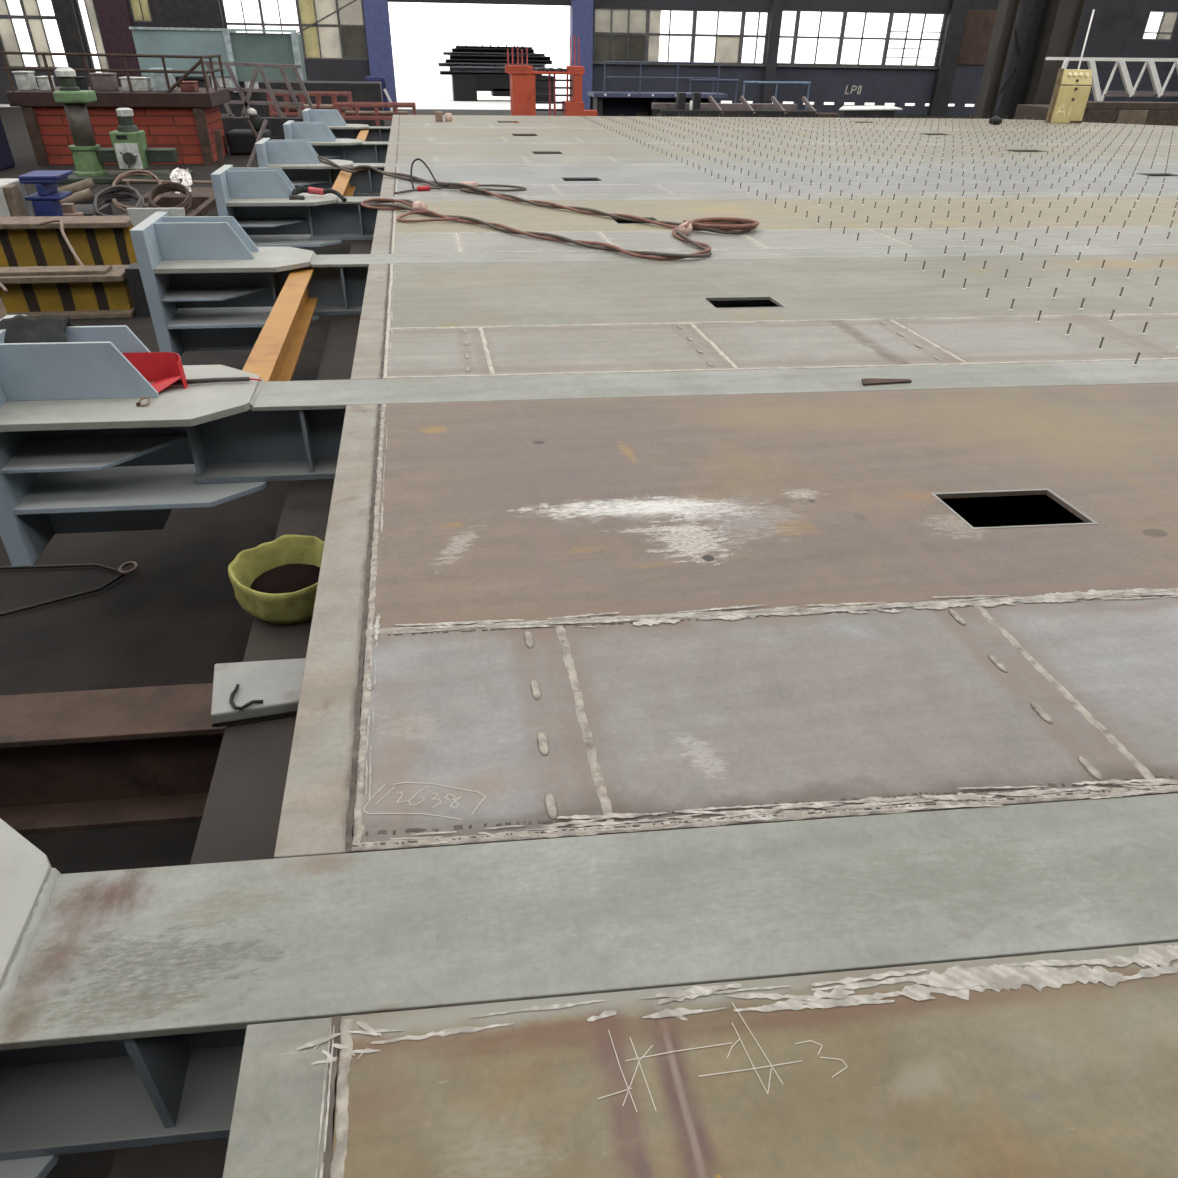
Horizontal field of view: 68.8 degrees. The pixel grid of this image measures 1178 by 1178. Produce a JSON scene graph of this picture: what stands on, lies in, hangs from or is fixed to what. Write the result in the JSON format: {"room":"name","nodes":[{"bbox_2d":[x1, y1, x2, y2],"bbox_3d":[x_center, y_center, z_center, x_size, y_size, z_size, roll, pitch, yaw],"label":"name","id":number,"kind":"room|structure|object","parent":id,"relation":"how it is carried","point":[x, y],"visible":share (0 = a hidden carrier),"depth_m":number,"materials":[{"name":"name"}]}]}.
{"room":"shipyard hall","nodes":[
{"label":"shipyard hall","id":0,"kind":"room"},
{"bbox_2d":[0,107,1084,1177],"bbox_3d":[5.972,-6.766,16.247,70.000,0.200,64.000,-5,33,-9],"label":"floor","id":1,"kind":"structure","parent":0,"point":[167,621],"depth_m":5.07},
{"bbox_2d":[0,117,14,170],"bbox_3d":[-14.987,-10.858,20.121,1.850,1.920,1.600,-5,33,-9],"label":"machine","id":2,"kind":"object","parent":1,"relation":"on","point":[6,158],"visible":1,"depth_m":20.81,"materials":[{"name":"blue paint"}]},
{"bbox_2d":[0,178,32,216],"bbox_3d":[-9.423,-5.942,13.539,1.110,0.840,0.900,-5,33,-9],"label":"base cabinet","id":3,"kind":"object","parent":1,"relation":"on","point":[13,203],"visible":0.47,"depth_m":13.26,"materials":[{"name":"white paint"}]},
{"bbox_2d":[18,170,72,215],"bbox_3d":[-8.627,-6.202,13.887,0.570,0.930,0.730,-5,33,-9],"label":"stand","id":4,"kind":"object","parent":1,"relation":"on","point":[45,202],"visible":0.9,"depth_m":13.58,"materials":[{"name":"blue paint"}]},
{"bbox_2d":[0,265,135,319],"bbox_3d":[-8.902,-3.275,9.687,7.093,0.480,0.580,-4,33,-8],"label":"beam","id":5,"kind":"structure","parent":1,"relation":"on","point":[108,295],"depth_m":9.98,"materials":[{"name":"yellow metal"}]},
{"bbox_2d":[0,265,111,275],"bbox_3d":[-8.976,-3.457,9.484,6.907,0.038,0.300,-4,33,-8],"label":"plank","id":6,"kind":"object","parent":5,"relation":"on","point":[89,269],"visible":1,"depth_m":9.83,"materials":[{"name":"brown wood"}]},
{"bbox_2d":[0,216,136,266],"bbox_3d":[-9.606,-4.647,11.680,6.562,0.640,0.580,-4,33,-8],"label":"beam","id":7,"kind":"structure","parent":1,"relation":"on","point":[96,240],"depth_m":11.89,"materials":[{"name":"yellow metal"}]},
{"bbox_2d":[36,219,83,265],"bbox_3d":[-6.482,-4.360,11.120,1.947,0.593,0.636,14,35,20],"label":"hose","id":8,"kind":"object","parent":7,"relation":"hanging from","point":[50,220],"visible":0.43,"depth_m":11.25,"materials":[{"name":"rubber"}]},
{"bbox_2d":[0,561,137,616],"bbox_3d":[-3.440,-0.059,5.156,1.298,0.047,0.735,-18,37,-28],"label":"rope","id":9,"kind":"object","parent":1,"relation":"on","point":[123,573],"visible":1,"depth_m":5.22,"materials":[{"name":"black rubber"}]},
{"bbox_2d":[75,204,112,215],"bbox_3d":[-9.131,-6.714,15.399,0.800,0.160,1.100,-5,33,-9],"label":"block","id":10,"kind":"object","parent":1,"relation":"on","point":[106,209],"visible":0.36,"depth_m":15.55,"materials":[{"name":"metal"}]},
{"bbox_2d":[59,188,93,207],"bbox_3d":[-9.101,-6.854,15.136,0.710,0.325,0.170,-21,39,-31],"label":"pipe","id":11,"kind":"object","parent":10,"relation":"on","point":[84,195],"visible":0.5,"depth_m":15.13,"materials":[{"name":"brown metal"}]},
{"bbox_2d":[57,178,95,192],"bbox_3d":[-9.143,-7.105,15.268,0.710,0.325,0.170,-21,39,-31],"label":"pipe","id":12,"kind":"object","parent":11,"relation":"on","point":[89,183],"visible":0.6,"depth_m":15.25,"materials":[{"name":"brown metal"}]},
{"bbox_2d":[0,683,225,833],"bbox_3d":[-2.751,0.745,3.507,2.792,0.500,0.300,-3,33,-6],"label":"steel beam","id":13,"kind":"structure","parent":1,"relation":"on","point":[105,758],"depth_m":3.57,"materials":[{"name":"metal"}]},
{"bbox_2d":[0,51,230,165],"bbox_3d":[-11.992,-12.562,22.416,4.650,2.430,2.850,-5,33,-9],"label":"brick structure","id":14,"kind":"object","parent":1,"relation":"on","point":[187,122],"visible":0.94,"depth_m":21.44,"materials":[{"name":"brick"}]},
{"bbox_2d":[12,71,37,89],"bbox_3d":[-13.914,-12.562,21.251,0.340,0.400,0.540,-5,33,-9],"label":"crate","id":15,"kind":"object","parent":14,"relation":"on","point":[25,80],"visible":0.98,"depth_m":21.09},
{"bbox_2d":[90,73,118,90],"bbox_3d":[-12.143,-12.703,21.541,0.540,0.380,0.540,-5,33,-9],"label":"crate","id":16,"kind":"object","parent":14,"relation":"on","point":[100,81],"visible":0.84,"depth_m":21.36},
{"bbox_2d":[119,77,152,90],"bbox_3d":[-11.405,-12.730,21.681,0.640,0.300,0.540,-5,33,-9],"label":"crate","id":17,"kind":"object","parent":14,"relation":"on","point":[138,83],"visible":1,"depth_m":21.48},
{"bbox_2d":[149,68,175,91],"bbox_3d":[-10.764,-12.869,21.730,0.440,0.500,0.540,-5,33,-9],"label":"crate","id":18,"kind":"object","parent":14,"relation":"on","point":[159,80],"visible":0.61,"depth_m":21.55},
{"bbox_2d":[92,185,146,215],"bbox_3d":[-8.047,-6.542,14.714,0.893,0.582,0.874,-5,33,-9],"label":"coil","id":19,"kind":"object","parent":1,"relation":"on","point":[118,191],"visible":0.61,"depth_m":14.81,"materials":[{"name":"metal"}]},
{"bbox_2d":[53,67,193,183],"bbox_3d":[-10.736,-10.293,19.100,3.000,2.190,1.400,-5,33,-9],"label":"machine","id":20,"kind":"object","parent":1,"relation":"on","point":[130,150],"visible":0.96,"depth_m":19.04,"materials":[{"name":"metal"}]},
{"bbox_2d":[111,170,161,211],"bbox_3d":[-8.487,-7.491,16.171,0.952,0.620,0.969,-5,33,-9],"label":"coil","id":21,"kind":"object","parent":1,"relation":"on","point":[122,176],"visible":0.59,"depth_m":16.29,"materials":[{"name":"rubber"}]},
{"bbox_2d":[125,263,150,315],"bbox_3d":[-5.244,-3.525,10.130,0.220,0.540,0.300,-5,33,-9],"label":"block","id":22,"kind":"object","parent":1,"relation":"on","point":[132,271],"visible":0.51,"depth_m":9.99,"materials":[{"name":"metal"}]},
{"bbox_2d":[147,182,193,212],"bbox_3d":[-7.636,-7.093,15.662,0.795,0.508,0.804,-5,33,-9],"label":"coil","id":23,"kind":"object","parent":1,"relation":"on","point":[164,187],"visible":0.75,"depth_m":15.73,"materials":[{"name":"metal"}]},
{"bbox_2d":[142,187,216,208],"bbox_3d":[-7.988,-7.702,16.942,1.300,0.210,1.300,-5,33,-9],"label":"bin","id":24,"kind":"object","parent":1,"relation":"on","point":[200,195],"visible":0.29,"depth_m":16.46,"materials":[{"name":"metal"}]},
{"bbox_2d":[168,167,191,193],"bbox_3d":[-7.794,-7.791,16.417,0.408,0.447,0.320,-5,33,-9],"label":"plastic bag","id":25,"kind":"object","parent":24,"relation":"on","point":[178,175],"visible":0.74,"depth_m":16.41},
{"bbox_2d":[186,195,215,216],"bbox_3d":[-7.006,-6.924,15.660,0.120,0.316,1.254,3,32,3],"label":"bar","id":26,"kind":"object","parent":1,"relation":"on","point":[209,204],"visible":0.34,"depth_m":15.62,"materials":[{"name":"metal"}]},
{"bbox_2d":[129,27,308,116],"bbox_3d":[-14.170,-20.172,33.759,5.900,3.060,2.600,-5,33,-9],"label":"container","id":27,"kind":"object","parent":1,"relation":"on","point":[268,48],"visible":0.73,"depth_m":32.42,"materials":[{"name":"paint"}]},
{"bbox_2d":[215,130,223,168],"bbox_3d":[-8.772,-10.371,20.435,0.218,0.961,0.120,-5,33,-9],"label":"bar","id":28,"kind":"object","parent":1,"relation":"on","point":[218,138],"visible":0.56,"depth_m":20.34,"materials":[{"name":"metal"}]},
{"bbox_2d":[108,240,386,1177],"bbox_3d":[-2.732,-4.272,11.155,0.470,0.779,26.000,-5,33,-9],"label":"girder","id":29,"kind":"object","parent":1,"relation":"on","point":[240,821],"visible":0.02,"depth_m":2.80,"materials":[{"name":"metal"}]},
{"bbox_2d":[211,658,305,727],"bbox_3d":[-1.170,0.359,3.098,0.384,0.082,0.305,-5,33,-9],"label":"metal plate","id":30,"kind":"object","parent":29,"relation":"on","point":[253,691],"visible":0.68,"depth_m":3.05,"materials":[{"name":"paint"}]},
{"bbox_2d":[228,535,323,624],"bbox_3d":[-1.254,-0.034,3.571,0.439,0.235,0.392,-5,33,-9],"label":"bucket","id":31,"kind":"object","parent":29,"relation":"on","point":[276,581],"visible":0.73,"depth_m":3.55,"materials":[{"name":"plastic"}]},
{"bbox_2d":[0,793,1177,1177],"bbox_3d":[10.611,0.468,2.943,26.352,1.060,0.878,-2,33,-5],"label":"crossbeam","id":32,"kind":"object","parent":29,"relation":"on","point":[129,998],"visible":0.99,"depth_m":1.87,"materials":[{"name":"metal"}]},
{"bbox_2d":[222,942,1177,1177],"bbox_3d":[11.810,1.130,1.557,24.753,0.027,3.098,-2,33,-5],"label":"panel","id":33,"kind":"object","parent":32,"relation":"on","point":[1060,1064],"visible":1,"depth_m":1.57,"materials":[{"name":"metal"}]},
{"bbox_2d":[274,383,1177,858],"bbox_3d":[11.195,-0.701,4.423,24.696,0.029,3.257,-3,33,-6],"label":"panel","id":34,"kind":"object","parent":32,"relation":"on","point":[592,616],"visible":1,"depth_m":2.86,"materials":[{"name":"metal"}]},
{"bbox_2d":[0,315,1177,566],"bbox_3d":[9.987,-1.403,5.873,26.320,1.060,0.879,-3,33,-6],"label":"crossbeam","id":35,"kind":"object","parent":29,"relation":"on","point":[78,454],"visible":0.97,"depth_m":4.60,"materials":[{"name":"metal"}]},
{"bbox_2d":[0,314,75,342],"bbox_3d":[-2.859,-1.335,4.466,0.352,0.178,0.308,-5,33,-9],"label":"rag","id":36,"kind":"object","parent":35,"relation":"on","point":[47,328],"visible":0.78,"depth_m":4.40,"materials":[{"name":"fabric"}]},
{"bbox_2d":[122,352,187,392],"bbox_3d":[-2.363,-1.125,4.493,0.475,0.154,0.255,-5,33,-9],"label":"shield","id":37,"kind":"object","parent":35,"relation":"on","point":[163,369],"visible":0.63,"depth_m":4.57,"materials":[{"name":"red plastic"}]},
{"bbox_2d":[170,377,261,385],"bbox_3d":[-2.007,-1.114,4.599,0.488,0.032,0.040,-6,33,-11],"label":"rod","id":38,"kind":"object","parent":35,"relation":"on","point":[222,379],"visible":0.92,"depth_m":4.60,"materials":[{"name":"metal"}]},
{"bbox_2d":[351,252,1177,378],"bbox_3d":[10.567,-2.609,7.343,24.634,0.104,3.259,-3,33,-7],"label":"panel","id":39,"kind":"object","parent":35,"relation":"on","point":[573,317],"visible":1,"depth_m":6.07,"materials":[{"name":"metal"}]},
{"bbox_2d":[862,378,911,385],"bbox_3d":[1.679,-1.181,4.883,0.299,0.012,0.085,-5,33,-9],"label":"wedge","id":40,"kind":"object","parent":35,"relation":"on","point":[866,381],"visible":1,"depth_m":4.87,"materials":[{"name":"metal"}]},
{"bbox_2d":[127,208,1177,356],"bbox_3d":[9.243,-3.278,8.785,26.535,1.085,0.916,-3,33,-6],"label":"crossbeam","id":41,"kind":"object","parent":29,"relation":"on","point":[207,285],"visible":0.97,"depth_m":7.41,"materials":[{"name":"metal"}]},
{"bbox_2d":[242,266,317,381],"bbox_3d":[-2.171,-1.860,6.175,0.175,0.262,3.045,-5,33,-9],"label":"steel beam","id":42,"kind":"structure","parent":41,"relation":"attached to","point":[274,356],"depth_m":5.99,"materials":[{"name":"paint"}]},
{"bbox_2d":[371,190,1177,253],"bbox_3d":[9.936,-4.492,10.293,24.580,0.104,3.261,-4,33,-7],"label":"panel","id":43,"kind":"object","parent":41,"relation":"on","point":[893,222],"visible":0.98,"depth_m":9.20,"materials":[{"name":"metal"}]},
{"bbox_2d":[361,188,758,259],"bbox_3d":[-0.441,-3.945,9.089,4.426,0.130,2.074,20,37,27],"label":"cable","id":44,"kind":"object","parent":43,"relation":"on","point":[722,225],"visible":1,"depth_m":8.83,"materials":[{"name":"rubber"}]},
{"bbox_2d":[210,165,1177,248],"bbox_3d":[8.725,-5.202,11.826,26.265,1.060,0.880,-4,33,-8],"label":"crossbeam","id":45,"kind":"object","parent":29,"relation":"on","point":[258,200],"visible":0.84,"depth_m":10.22,"materials":[{"name":"metal"}]},
{"bbox_2d":[289,186,346,201],"bbox_3d":[-3.150,-4.591,10.002,0.646,0.157,0.287,-5,33,-9],"label":"cable","id":46,"kind":"object","parent":45,"relation":"on","point":[294,195],"visible":1,"depth_m":10.02,"materials":[{"name":"rubber"}]},
{"bbox_2d":[380,160,1177,195],"bbox_3d":[9.307,-6.368,13.231,24.558,0.104,3.017,-4,33,-8],"label":"panel","id":47,"kind":"object","parent":45,"relation":"on","point":[538,180],"visible":0.93,"depth_m":12.34,"materials":[{"name":"metal"}]},
{"bbox_2d":[316,156,526,193],"bbox_3d":[-2.859,-5.630,11.481,4.189,0.328,1.452,22,38,30],"label":"cable","id":48,"kind":"object","parent":47,"relation":"on","point":[474,185],"visible":0.98,"depth_m":11.04,"materials":[{"name":"black rubber"}]},
{"bbox_2d":[255,138,1177,196],"bbox_3d":[8.119,-7.010,14.656,26.261,1.060,0.880,-4,33,-8],"label":"crossbeam","id":49,"kind":"object","parent":29,"relation":"on","point":[297,159],"visible":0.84,"depth_m":13.01,"materials":[{"name":"metal"}]},
{"bbox_2d":[332,170,355,196],"bbox_3d":[-3.371,-5.442,11.787,0.175,0.262,3.055,-5,33,-9],"label":"brace","id":50,"kind":"object","parent":49,"relation":"attached to","point":[342,183],"visible":0.27,"depth_m":11.97,"materials":[{"name":"paint"}]},
{"bbox_2d":[385,140,1177,162],"bbox_3d":[8.703,-8.172,16.057,24.555,0.104,2.993,-4,33,-8],"label":"panel","id":51,"kind":"object","parent":49,"relation":"on","point":[429,153],"visible":0.99,"depth_m":15.22,"materials":[{"name":"metal"}]},
{"bbox_2d":[283,120,1177,162],"bbox_3d":[7.518,-8.802,17.465,26.261,1.060,0.880,-4,33,-8],"label":"crossbeam","id":52,"kind":"object","parent":29,"relation":"on","point":[319,135],"visible":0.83,"depth_m":15.87,"materials":[{"name":"metal"}]},
{"bbox_2d":[389,125,1177,143],"bbox_3d":[8.103,-9.960,18.857,24.555,0.104,2.976,-4,33,-8],"label":"panel","id":53,"kind":"object","parent":52,"relation":"on","point":[396,134],"visible":1,"depth_m":18.24,"materials":[{"name":"metal"}]},
{"bbox_2d":[302,108,1177,141],"bbox_3d":[6.918,-10.595,20.272,26.261,1.060,0.880,-4,33,-8],"label":"crossbeam","id":54,"kind":"object","parent":29,"relation":"on","point":[332,118],"visible":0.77,"depth_m":18.71,"materials":[{"name":"metal"}]},
{"bbox_2d":[391,113,1177,129],"bbox_3d":[7.469,-11.867,21.845,24.631,0.104,3.733,-3,33,-7],"label":"panel","id":55,"kind":"object","parent":54,"relation":"on","point":[643,121],"visible":0.98,"depth_m":21.34,"materials":[{"name":"metal"}]},
{"bbox_2d":[1045,68,1091,122],"bbox_3d":[12.630,-12.953,22.602,0.970,1.240,0.292,-5,33,-9],"label":"cabinet","id":56,"kind":"object","parent":55,"relation":"on","point":[1067,103],"visible":0.99,"depth_m":22.51,"materials":[{"name":"beige metal"}]},
{"bbox_2d":[226,129,272,154],"bbox_3d":[-9.609,-12.704,24.433,1.100,0.580,1.000,-5,33,-9],"label":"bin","id":57,"kind":"object","parent":1,"relation":"on","point":[240,141],"visible":0.72,"depth_m":24.00,"materials":[{"name":"black plastic"}]},
{"bbox_2d":[203,61,313,145],"bbox_3d":[-9.839,-14.631,25.957,3.055,2.195,0.550,-5,33,-9],"label":"lattice frame","id":58,"kind":"object","parent":1,"relation":"on","point":[230,122],"visible":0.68,"depth_m":25.82,"materials":[{"name":"metal"}]},
{"bbox_2d":[266,91,352,116],"bbox_3d":[-9.118,-15.643,28.388,2.600,1.320,0.900,-5,33,-9],"label":"rack","id":59,"kind":"object","parent":1,"relation":"on","point":[273,113],"visible":0.48,"depth_m":27.86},
{"bbox_2d":[258,80,385,125],"bbox_3d":[-9.693,-17.730,31.513,4.200,1.480,1.500,-5,33,-9],"label":"rack","id":60,"kind":"object","parent":1,"relation":"on","point":[361,91],"visible":0.44,"depth_m":30.77,"materials":[{"name":"metal"}]},
{"bbox_2d":[335,102,415,125],"bbox_3d":[-6.446,-14.174,26.281,2.350,1.180,0.900,-5,33,-9],"label":"rack","id":61,"kind":"object","parent":1,"relation":"on","point":[357,105],"visible":0.57,"depth_m":25.76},
{"bbox_2d":[345,111,407,115],"bbox_3d":[-6.441,-14.444,26.109,1.850,0.120,0.120,-5,33,-9],"label":"pipe","id":62,"kind":"object","parent":61,"relation":"in","point":[382,113],"visible":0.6,"depth_m":26.08,"materials":[{"name":"metal"}]},
{"bbox_2d":[364,76,388,110],"bbox_3d":[-9.332,-21.695,37.800,0.950,1.450,1.000,-5,33,-9],"label":"pile","id":63,"kind":"object","parent":1,"relation":"on","point":[382,79],"visible":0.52,"depth_m":37.20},
{"bbox_2d":[505,34,597,122],"bbox_3d":[-1.159,-15.370,26.588,2.750,3.030,0.900,-5,33,-9],"label":"stand","id":64,"kind":"object","parent":1,"relation":"on","point":[523,102],"visible":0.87,"depth_m":26.27,"materials":[{"name":"orange paint"}]},
{"bbox_2d":[588,61,727,115],"bbox_3d":[3.034,-22.024,37.987,6.000,2.180,1.530,-5,33,-9],"label":"access platform","id":65,"kind":"object","parent":1,"relation":"on","point":[607,103],"visible":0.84,"depth_m":37.88,"materials":[{"name":"metal"}]},
{"bbox_2d":[651,92,817,116],"bbox_3d":[4.244,-13.652,25.323,4.700,1.650,1.237,-5,33,-9],"label":"ladder frame","id":66,"kind":"object","parent":1,"relation":"on","point":[680,108],"visible":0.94,"depth_m":24.83,"materials":[{"name":"metal"}]},
{"bbox_2d":[742,81,810,110],"bbox_3d":[8.388,-22.003,38.742,3.130,1.500,0.120,-5,33,-9],"label":"pipe rail","id":67,"kind":"object","parent":1,"relation":"on","point":[744,82],"visible":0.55,"depth_m":38.38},
{"bbox_2d":[837,106,902,122],"bbox_3d":[8.407,-14.062,26.396,2.000,1.320,0.700,-5,33,-9],"label":"plate","id":68,"kind":"object","parent":1,"relation":"on","point":[846,111],"visible":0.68,"depth_m":25.95,"materials":[{"name":"paint"}]},
{"bbox_2d":[973,0,1021,118],"bbox_3d":[13.422,-19.279,27.032,0.630,9.600,0.600,-5,33,-9],"label":"column","id":69,"kind":"structure","parent":1,"relation":"on","point":[1007,12],"depth_m":28.14,"materials":[{"name":"metal"}]},
{"bbox_2d":[995,0,1051,118],"bbox_3d":[14.196,-19.344,27.156,1.157,9.600,0.600,-5,33,-9],"label":"column","id":70,"kind":"structure","parent":1,"relation":"on","point":[1029,34],"depth_m":28.26,"materials":[{"name":"black metal"}]},
{"bbox_2d":[1026,0,1086,103],"bbox_3d":[15.239,-19.214,26.980,1.080,9.600,0.600,-5,33,-9],"label":"column","id":71,"kind":"structure","parent":1,"relation":"on","point":[1064,18],"depth_m":27.88,"materials":[{"name":"metal"}]},
{"bbox_2d":[1014,104,1177,125],"bbox_3d":[17.424,-14.653,27.526,7.600,1.380,1.600,-5,33,-9],"label":"bed","id":72,"kind":"object","parent":1,"relation":"on","point":[1037,111],"visible":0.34,"depth_m":26.73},
{"bbox_2d":[1045,57,1177,100],"bbox_3d":[17.595,-15.807,26.814,7.300,1.302,1.100,-5,33,-9],"label":"truss","id":73,"kind":"object","parent":72,"relation":"on","point":[1158,91],"visible":0.81,"depth_m":26.16,"materials":[{"name":"metal"}]},
{"bbox_2d":[1082,109,1117,122],"bbox_3d":[14.697,-13.270,25.233,0.980,1.420,0.500,-5,33,-9],"label":"block","id":74,"kind":"object","parent":1,"relation":"on","point":[1097,115],"visible":0.23,"depth_m":24.73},
{"bbox_2d":[1085,101,1177,109],"bbox_3d":[15.866,-14.071,25.032,3.550,0.178,0.600,-5,33,-9],"label":"timber beam","id":75,"kind":"structure","parent":74,"relation":"on","point":[1103,105],"depth_m":24.76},
{"bbox_2d":[1115,110,1148,124],"bbox_3d":[15.681,-13.353,25.391,0.980,1.420,0.500,-5,33,-9],"label":"block","id":76,"kind":"object","parent":1,"relation":"on","point":[1124,116],"visible":0.24,"depth_m":24.90,"materials":[{"name":"brown wood"}]},
{"bbox_2d":[1145,110,1177,125],"bbox_3d":[16.665,-13.435,25.549,0.980,1.420,0.500,-5,33,-9],"label":"block","id":77,"kind":"object","parent":1,"relation":"on","point":[1158,117],"visible":0.16,"depth_m":25.06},
{"bbox_2d":[0,0,1177,115],"bbox_3d":[0.507,-27.476,39.489,70.374,9.700,0.266,-2,32,-4],"label":"wall","id":78,"kind":"structure","parent":0,"point":[1117,27],"depth_m":41.77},
{"bbox_2d":[0,0,57,67],"bbox_3d":[-25.101,-25.588,38.252,2.725,4.140,0.119,-2,32,-4],"label":"window","id":79,"kind":"structure","parent":78,"relation":"in","point":[32,16],"depth_m":38.61,"materials":[{"name":"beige glass"}]},
{"bbox_2d":[51,0,91,86],"bbox_3d":[-23.233,-25.141,38.403,0.888,6.200,0.338,-2,32,-4],"label":"trim","id":80,"kind":"structure","parent":78,"relation":"attached to","point":[65,13],"depth_m":38.42,"materials":[{"name":"metal"}]},
{"bbox_2d":[76,0,110,72],"bbox_3d":[-22.374,-25.517,38.552,0.766,4.500,0.119,-2,32,-4],"label":"window","id":81,"kind":"structure","parent":78,"relation":"in","point":[89,4],"depth_m":38.80,"materials":[{"name":"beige glass"}]},
{"bbox_2d":[95,0,143,86],"bbox_3d":[-21.155,-25.203,38.559,1.340,6.200,0.338,-2,32,-4],"label":"trim","id":82,"kind":"structure","parent":78,"relation":"attached to","point":[114,16],"depth_m":38.55,"materials":[{"name":"metal"}]},
{"bbox_2d":[129,0,152,21],"bbox_3d":[-20.053,-26.513,38.135,0.866,2.300,0.119,-2,32,-4],"label":"window","id":83,"kind":"structure","parent":78,"relation":"in","point":[140,9],"depth_m":38.51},
{"bbox_2d":[151,0,224,78],"bbox_3d":[-17.949,-25.297,38.798,2.948,6.200,0.338,-2,32,-4],"label":"trim","id":84,"kind":"structure","parent":78,"relation":"attached to","point":[167,13],"depth_m":38.38,"materials":[{"name":"metal"}]},
{"bbox_2d":[221,0,368,59],"bbox_3d":[-13.370,-26.107,38.918,6.243,3.620,0.290,-2,32,-4],"label":"window","id":85,"kind":"structure","parent":78,"relation":"in","point":[341,35],"depth_m":39.37,"materials":[{"name":"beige glass"}]},
{"bbox_2d":[363,0,396,108],"bbox_3d":[-9.665,-25.541,39.418,1.119,6.200,0.338,-2,32,-4],"label":"trim","id":86,"kind":"structure","parent":78,"relation":"attached to","point":[376,14],"depth_m":39.49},
{"bbox_2d":[571,0,592,109],"bbox_3d":[-0.328,-25.816,40.117,0.999,6.200,0.338,-2,32,-4],"label":"trim","id":87,"kind":"structure","parent":78,"relation":"attached to","point":[581,10],"depth_m":40.07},
{"bbox_2d":[593,8,769,64],"bbox_3d":[4.329,-26.117,40.668,8.283,2.140,0.119,-2,32,-4],"label":"window","id":88,"kind":"structure","parent":78,"relation":"in","point":[620,34],"depth_m":40.58,"materials":[{"name":"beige glass"}]},
{"bbox_2d":[593,62,936,68],"bbox_3d":[8.836,-25.236,41.479,17.448,0.080,0.109,-2,32,-4],"label":"trim","id":89,"kind":"structure","parent":78,"relation":"attached to","point":[593,62],"depth_m":41.48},
{"bbox_2d":[760,0,783,103],"bbox_3d":[8.748,-26.083,40.796,0.480,6.200,0.388,-5,33,-9],"label":"column","id":90,"kind":"structure","parent":78,"relation":"attached to","point":[776,10],"depth_m":40.89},
{"bbox_2d":[777,9,945,66],"bbox_3d":[12.975,-26.414,41.288,8.062,2.200,0.119,-2,32,-4],"label":"window","id":91,"kind":"structure","parent":78,"relation":"in","point":[795,36],"depth_m":41.28,"materials":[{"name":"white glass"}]},
{"bbox_2d":[927,0,969,115],"bbox_3d":[17.463,-26.340,41.448,0.838,6.200,0.338,-2,32,-4],"label":"column","id":92,"kind":"structure","parent":78,"relation":"attached to","point":[957,12],"depth_m":41.65,"materials":[{"name":"metal"}]},
{"bbox_2d":[957,10,996,64],"bbox_3d":[18.696,-26.632,41.551,1.560,2.220,0.055,-2,32,-4],"label":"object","id":93,"kind":"structure","parent":78,"relation":"attached to","point":[979,24],"depth_m":41.52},
{"bbox_2d":[1142,10,1177,40],"bbox_3d":[27.873,-27.507,41.987,1.570,1.210,0.119,-2,32,-4],"label":"window","id":94,"kind":"structure","parent":78,"relation":"in","point":[1169,19],"depth_m":42.00,"materials":[{"name":"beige glass"}]},
{"label":"outside","id":95,"kind":"structure","parent":0,"visible":0},
{"bbox_2d":[0,56,973,109],"bbox_3d":[-3.743,-53.833,90.214,150.000,0.230,111.990,-5,33,-9],"label":"ground","id":96,"kind":"structure","parent":95,"point":[421,83],"depth_m":57.33,"materials":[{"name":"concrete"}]},
{"bbox_2d":[451,75,553,101],"bbox_3d":[-4.882,-28.305,48.577,5.600,1.240,1.700,-5,33,-9],"label":"trestle","id":97,"kind":"object","parent":96,"relation":"on","point":[464,87],"visible":0.54,"depth_m":47.85,"materials":[{"name":"black metal"}]},
{"bbox_2d":[440,71,542,75],"bbox_3d":[-5.468,-28.791,48.020,5.650,0.160,1.400,-5,33,-9],"label":"steel section","id":98,"kind":"object","parent":97,"relation":"on","point":[441,72],"visible":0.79,"depth_m":47.54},
{"bbox_2d":[449,67,547,71],"bbox_3d":[-5.075,-29.070,48.116,5.400,0.220,1.400,-5,33,-9],"label":"steel section","id":99,"kind":"object","parent":98,"relation":"on","point":[453,69],"visible":0.6,"depth_m":47.61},
{"bbox_2d":[438,62,545,67],"bbox_3d":[-5.414,-29.201,47.940,5.900,0.180,1.400,-5,33,-9],"label":"steel section","id":100,"kind":"object","parent":99,"relation":"on","point":[440,64],"visible":0.83,"depth_m":47.53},
{"bbox_2d":[445,59,552,63],"bbox_3d":[-5.009,-29.353,47.873,5.900,0.160,1.400,-5,33,-9],"label":"steel section","id":101,"kind":"object","parent":100,"relation":"on","point":[446,60],"visible":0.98,"depth_m":47.49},
{"bbox_2d":[449,55,551,60],"bbox_3d":[-4.919,-29.469,47.723,5.550,0.200,1.400,-5,33,-9],"label":"steel section","id":102,"kind":"object","parent":101,"relation":"on","point":[452,57],"visible":0.9,"depth_m":47.36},
{"bbox_2d":[443,52,545,56],"bbox_3d":[-5.267,-29.678,47.724,5.600,0.140,1.400,-5,33,-9],"label":"steel section","id":103,"kind":"object","parent":102,"relation":"on","point":[444,53],"visible":0.95,"depth_m":47.32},
{"bbox_2d":[451,48,533,52],"bbox_3d":[-5.314,-29.811,47.634,4.500,0.180,1.400,-5,33,-9],"label":"steel section","id":104,"kind":"object","parent":103,"relation":"on","point":[453,49],"visible":0.9,"depth_m":47.24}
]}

